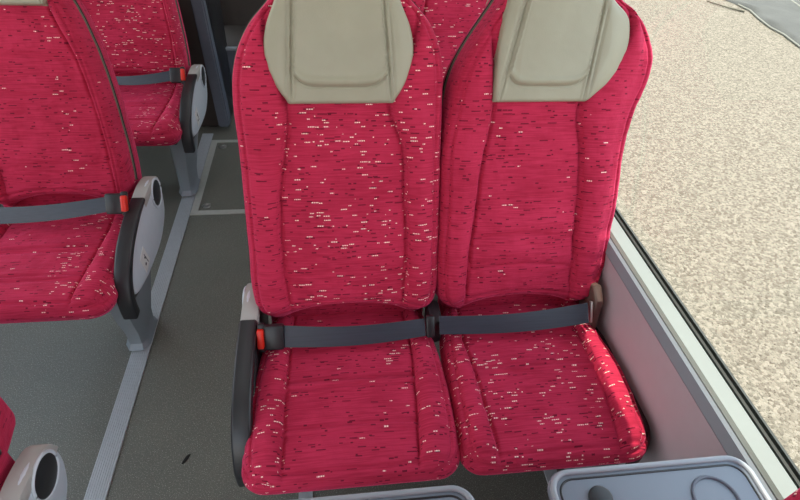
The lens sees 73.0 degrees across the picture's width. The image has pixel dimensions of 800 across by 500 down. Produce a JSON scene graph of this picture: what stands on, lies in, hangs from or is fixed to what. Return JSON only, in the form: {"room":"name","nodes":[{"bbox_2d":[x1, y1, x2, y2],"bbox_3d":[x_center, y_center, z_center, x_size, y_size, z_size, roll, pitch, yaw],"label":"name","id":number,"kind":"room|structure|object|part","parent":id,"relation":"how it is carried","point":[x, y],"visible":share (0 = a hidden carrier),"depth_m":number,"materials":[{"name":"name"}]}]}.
{"room":"vehicle interior","nodes":[
{"label":"vehicle interior","id":0,"kind":"room"},
{"bbox_2d":[220,0,264,24],"bbox_3d":[-0.364,-2.001,3.054,1.550,2.099,0.040,-2,41,-7],"label":"wall","id":1,"kind":"structure","parent":0,"point":[234,12],"depth_m":3.37,"materials":[{"name":"black"}]},
{"bbox_2d":[0,111,563,499],"bbox_3d":[-0.741,0.099,2.251,2.650,0.060,6.100,-2,41,-7],"label":"floor","id":2,"kind":"structure","parent":0,"point":[60,381],"depth_m":1.80,"materials":[{"name":"grey plastic"}]},
{"bbox_2d":[0,397,66,499],"bbox_3d":[-0.941,0.424,0.761,0.569,1.351,0.595,-2,41,-7],"label":"seat","id":3,"kind":"object","parent":2,"relation":"on","point":[39,472],"visible":1,"depth_m":1.04,"materials":[{"name":"grey plastic"}]},
{"bbox_3d":[-0.981,0.124,0.746,0.503,0.841,0.227,-4,41,-8],"label":"backrest","id":4,"kind":"part","parent":3,"relation":"part of","materials":[{"name":"red fabric"}]},
{"bbox_2d":[0,0,163,350],"bbox_3d":[-1.069,-0.293,1.603,0.567,1.325,0.887,-2,41,-7],"label":"seat","id":5,"kind":"object","parent":2,"relation":"on","point":[81,226],"visible":1,"depth_m":1.59,"materials":[{"name":"red fabric"}]},
{"bbox_2d":[0,205,123,323],"bbox_3d":[-1.044,0.020,1.606,0.479,0.100,0.481,-2,41,-7],"label":"seat cushion","id":6,"kind":"object","parent":5,"relation":"on","point":[64,269],"depth_m":1.52,"materials":[{"name":"red fabric"}]},
{"bbox_3d":[-1.108,-0.555,1.613,0.502,0.823,0.453,-2,41,-7],"label":"backrest","id":7,"kind":"part","parent":5,"relation":"part of","materials":[{"name":"red fabric"}]},
{"bbox_3d":[-0.887,0.165,1.806,0.140,0.383,0.320,-2,41,-7],"label":"leg","id":8,"kind":"part","parent":5,"relation":"part of","materials":[{"name":"grey paint"}]},
{"bbox_2d":[81,0,206,195],"bbox_3d":[-1.169,-0.901,2.300,0.567,1.325,0.887,-2,41,-7],"label":"seat","id":9,"kind":"object","parent":2,"relation":"on","point":[164,96],"visible":0.64,"depth_m":2.31,"materials":[{"name":"red fabric"}]},
{"bbox_3d":[-1.209,-1.162,2.309,0.502,0.823,0.454,-2,41,-7],"label":"backrest","id":10,"kind":"part","parent":9,"relation":"part of","materials":[{"name":"red fabric"}]},
{"bbox_2d":[119,83,183,145],"bbox_3d":[-1.144,-0.588,2.303,0.479,0.100,0.481,-2,41,-7],"label":"seat cushion","id":11,"kind":"object","parent":9,"relation":"on","point":[155,113],"depth_m":2.23,"materials":[{"name":"red fabric"}]},
{"bbox_3d":[-0.987,-0.442,2.503,0.140,0.383,0.320,-2,41,-7],"label":"leg","id":12,"kind":"part","parent":9,"relation":"part of","materials":[{"name":"grey paint"}]},
{"bbox_2d":[84,133,212,499],"bbox_3d":[-0.846,0.709,1.485,0.060,0.005,4.180,-2,41,-7],"label":"trim","id":13,"kind":"structure","parent":2,"relation":"attached to","point":[98,487],"depth_m":1.81,"materials":[{"name":"metal"}]},
{"bbox_2d":[182,454,190,463],"bbox_3d":[-0.635,0.619,1.605,0.010,0.004,0.036,15,42,13],"label":"clump","id":14,"kind":"object","parent":2,"relation":"on","point":[188,455],"visible":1,"depth_m":1.60,"materials":[{"name":"black"}]},
{"bbox_2d":[178,0,232,126],"bbox_3d":[-1.395,-1.283,2.763,0.880,1.298,0.420,-2,41,-7],"label":"door","id":15,"kind":"structure","parent":2,"relation":"on","point":[203,23],"depth_m":2.87,"materials":[{"name":"black plastic"}]},
{"bbox_3d":[-0.999,-1.332,2.847,0.040,1.298,0.320,-2,41,-7],"label":"dark panel","id":16,"kind":"part","parent":15,"relation":"part of","materials":[{"name":"black plastic"}]},
{"bbox_2d":[226,46,236,50],"bbox_3d":[-0.845,-1.171,3.144,0.550,0.012,0.030,-2,41,-7],"label":"trim","id":17,"kind":"structure","parent":15,"relation":"attached to","point":[228,48],"depth_m":3.12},
{"bbox_2d":[202,203,210,207],"bbox_3d":[-0.910,-0.210,2.546,0.040,0.004,0.040,-2,41,-7],"label":"screw","id":18,"kind":"object","parent":2,"relation":"on","point":[206,205],"visible":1,"depth_m":2.54,"materials":[{"name":"metal"}]},
{"bbox_2d":[190,140,244,214],"bbox_3d":[-0.751,-0.394,2.771,0.510,0.004,0.685,-2,41,-7],"label":"trim","id":19,"kind":"structure","parent":2,"relation":"attached to","point":[198,197],"depth_m":2.63,"materials":[{"name":"metal"}]},
{"bbox_2d":[227,51,235,80],"bbox_3d":[-0.875,-1.167,3.404,0.550,0.334,0.390,-2,41,-7],"label":"platform","id":20,"kind":"object","parent":2,"relation":"on","point":[230,54],"depth_m":3.17,"materials":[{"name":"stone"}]},
{"bbox_2d":[224,25,245,46],"bbox_3d":[-0.869,-1.302,3.300,0.550,0.006,0.370,-2,41,-7],"label":"platform","id":21,"kind":"object","parent":20,"relation":"on","point":[233,33],"depth_m":3.31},
{"bbox_2d":[299,491,312,498],"bbox_3d":[-0.289,0.582,1.672,0.040,0.005,4.500,-2,41,-7],"label":"trim","id":22,"kind":"structure","parent":2,"relation":"on","point":[302,495],"depth_m":1.54,"materials":[{"name":"metal"}]},
{"bbox_2d":[231,0,459,494],"bbox_3d":[-0.141,0.035,1.312,0.510,1.292,0.877,-2,41,-7],"label":"seat","id":23,"kind":"object","parent":2,"relation":"on","point":[337,104],"visible":1,"depth_m":1.23,"materials":[{"name":"red fabric"}]},
{"bbox_3d":[-0.357,0.300,1.365,0.015,0.204,0.429,-2,41,-7],"label":"plate","id":24,"kind":"part","parent":23,"relation":"part of","materials":[{"name":"black plastic"}]},
{"bbox_3d":[-0.143,-0.244,1.319,0.480,0.823,0.456,-2,41,-7],"label":"backrest","id":25,"kind":"part","parent":23,"relation":"part of","materials":[{"name":"red fabric"}]},
{"bbox_2d":[241,309,459,494],"bbox_3d":[-0.121,0.331,1.309,0.479,0.101,0.481,-2,41,-7],"label":"seat cushion","id":26,"kind":"object","parent":23,"relation":"on","point":[337,415],"depth_m":1.21,"materials":[{"name":"red fabric"}]},
{"bbox_2d":[293,485,473,499],"bbox_3d":[-0.014,0.742,0.464,0.510,1.342,1.055,-2,41,-7],"label":"seat","id":27,"kind":"object","parent":2,"relation":"on","point":[448,492],"visible":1,"depth_m":0.84,"materials":[{"name":"grey plastic"}]},
{"bbox_2d":[412,0,486,77],"bbox_3d":[0.214,-0.609,2.083,0.490,1.292,0.877,-2,41,-7],"label":"seat","id":28,"kind":"object","parent":2,"relation":"on","point":[450,20],"visible":0.05,"depth_m":2.01,"materials":[{"name":"red fabric"}]},
{"bbox_2d":[435,0,652,474],"bbox_3d":[0.338,0.018,1.365,0.512,1.292,0.886,-1,41,-5],"label":"seat","id":29,"kind":"object","parent":2,"relation":"on","point":[540,98],"visible":0.95,"depth_m":1.28,"materials":[{"name":"red fabric"}]},
{"bbox_2d":[439,301,646,474],"bbox_3d":[0.335,0.313,1.362,0.457,0.100,0.481,-2,41,-7],"label":"seat cushion","id":30,"kind":"object","parent":29,"relation":"on","point":[554,398],"depth_m":1.27,"materials":[{"name":"red fabric"}]},
{"bbox_3d":[0.333,-0.264,1.375,0.510,0.823,0.454,-2,41,-7],"label":"backrest","id":31,"kind":"part","parent":29,"relation":"part of","materials":[{"name":"red fabric"}]},
{"bbox_2d":[547,455,799,499],"bbox_3d":[0.465,0.735,0.540,0.490,1.296,1.055,-2,41,-7],"label":"seat","id":32,"kind":"object","parent":2,"relation":"on","point":[724,477],"visible":1,"depth_m":0.88,"materials":[{"name":"grey plastic"}]},
{"bbox_3d":[0.463,0.516,0.476,0.480,0.823,0.456,-2,42,-7],"label":"backrest","id":33,"kind":"part","parent":32,"relation":"part of","materials":[{"name":"red fabric"}]},
{"bbox_2d":[596,255,726,464],"bbox_3d":[0.482,-0.214,2.162,0.078,0.640,6.100,-2,41,-7],"label":"wall","id":34,"kind":"structure","parent":0,"point":[679,429],"depth_m":1.24,"materials":[{"name":"grey plastic"}]},
{"bbox_2d":[543,469,556,482],"bbox_3d":[0.433,0.553,1.756,0.040,0.005,4.500,-2,41,-7],"label":"trim","id":35,"kind":"structure","parent":34,"relation":"attached to","point":[548,473],"depth_m":1.62,"materials":[{"name":"metal"}]},
{"bbox_2d":[564,464,615,469],"bbox_3d":[0.489,0.345,1.850,0.069,0.198,4.900,-2,41,-7],"label":"trim","id":36,"kind":"structure","parent":34,"relation":"attached to","point":[608,464],"depth_m":1.46,"materials":[{"name":"grey paint"}]},
{"bbox_2d":[605,239,775,499],"bbox_3d":[0.462,-0.469,1.938,0.013,0.036,6.100,-2,41,-7],"label":"trim","id":37,"kind":"structure","parent":34,"relation":"attached to","point":[728,440],"depth_m":1.12,"materials":[{"name":"grey plastic"}]},
{"bbox_2d":[610,217,797,499],"bbox_3d":[0.490,-0.475,1.937,0.042,0.049,6.100,-2,41,-7],"label":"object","id":38,"kind":"structure","parent":34,"relation":"attached to","point":[765,461],"depth_m":1.07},
{"bbox_2d":[614,207,799,488],"bbox_3d":[0.522,-0.477,1.939,0.022,0.052,6.100,-2,41,-7],"label":"trim","id":39,"kind":"structure","parent":34,"relation":"attached to","point":[755,416],"depth_m":1.10,"materials":[{"name":"rubber"}]},
{"label":"outside","id":40,"kind":"structure","parent":0,"visible":0},
{"bbox_2d":[616,0,799,470],"bbox_3d":[19.010,-4.469,10.401,60.000,0.001,60.000,-2,41,-7],"label":"ground","id":41,"kind":"structure","parent":40,"point":[709,183],"depth_m":4.77,"materials":[{"name":"beige gravel"}]},
{"bbox_2d":[707,0,744,12],"bbox_3d":[5.334,-4.009,8.892,0.086,0.033,0.662,-24,48,-28],"label":"twig","id":42,"kind":"object","parent":41,"relation":"on","point":[740,10],"visible":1,"depth_m":8.82,"materials":[{"name":"plant"}]},
{"bbox_2d":[726,0,799,47],"bbox_3d":[6.289,-3.655,8.510,1.752,0.075,4.615,-2,41,-7],"label":"sheet","id":43,"kind":"object","parent":41,"relation":"on","point":[781,16],"visible":1,"depth_m":8.59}
]}

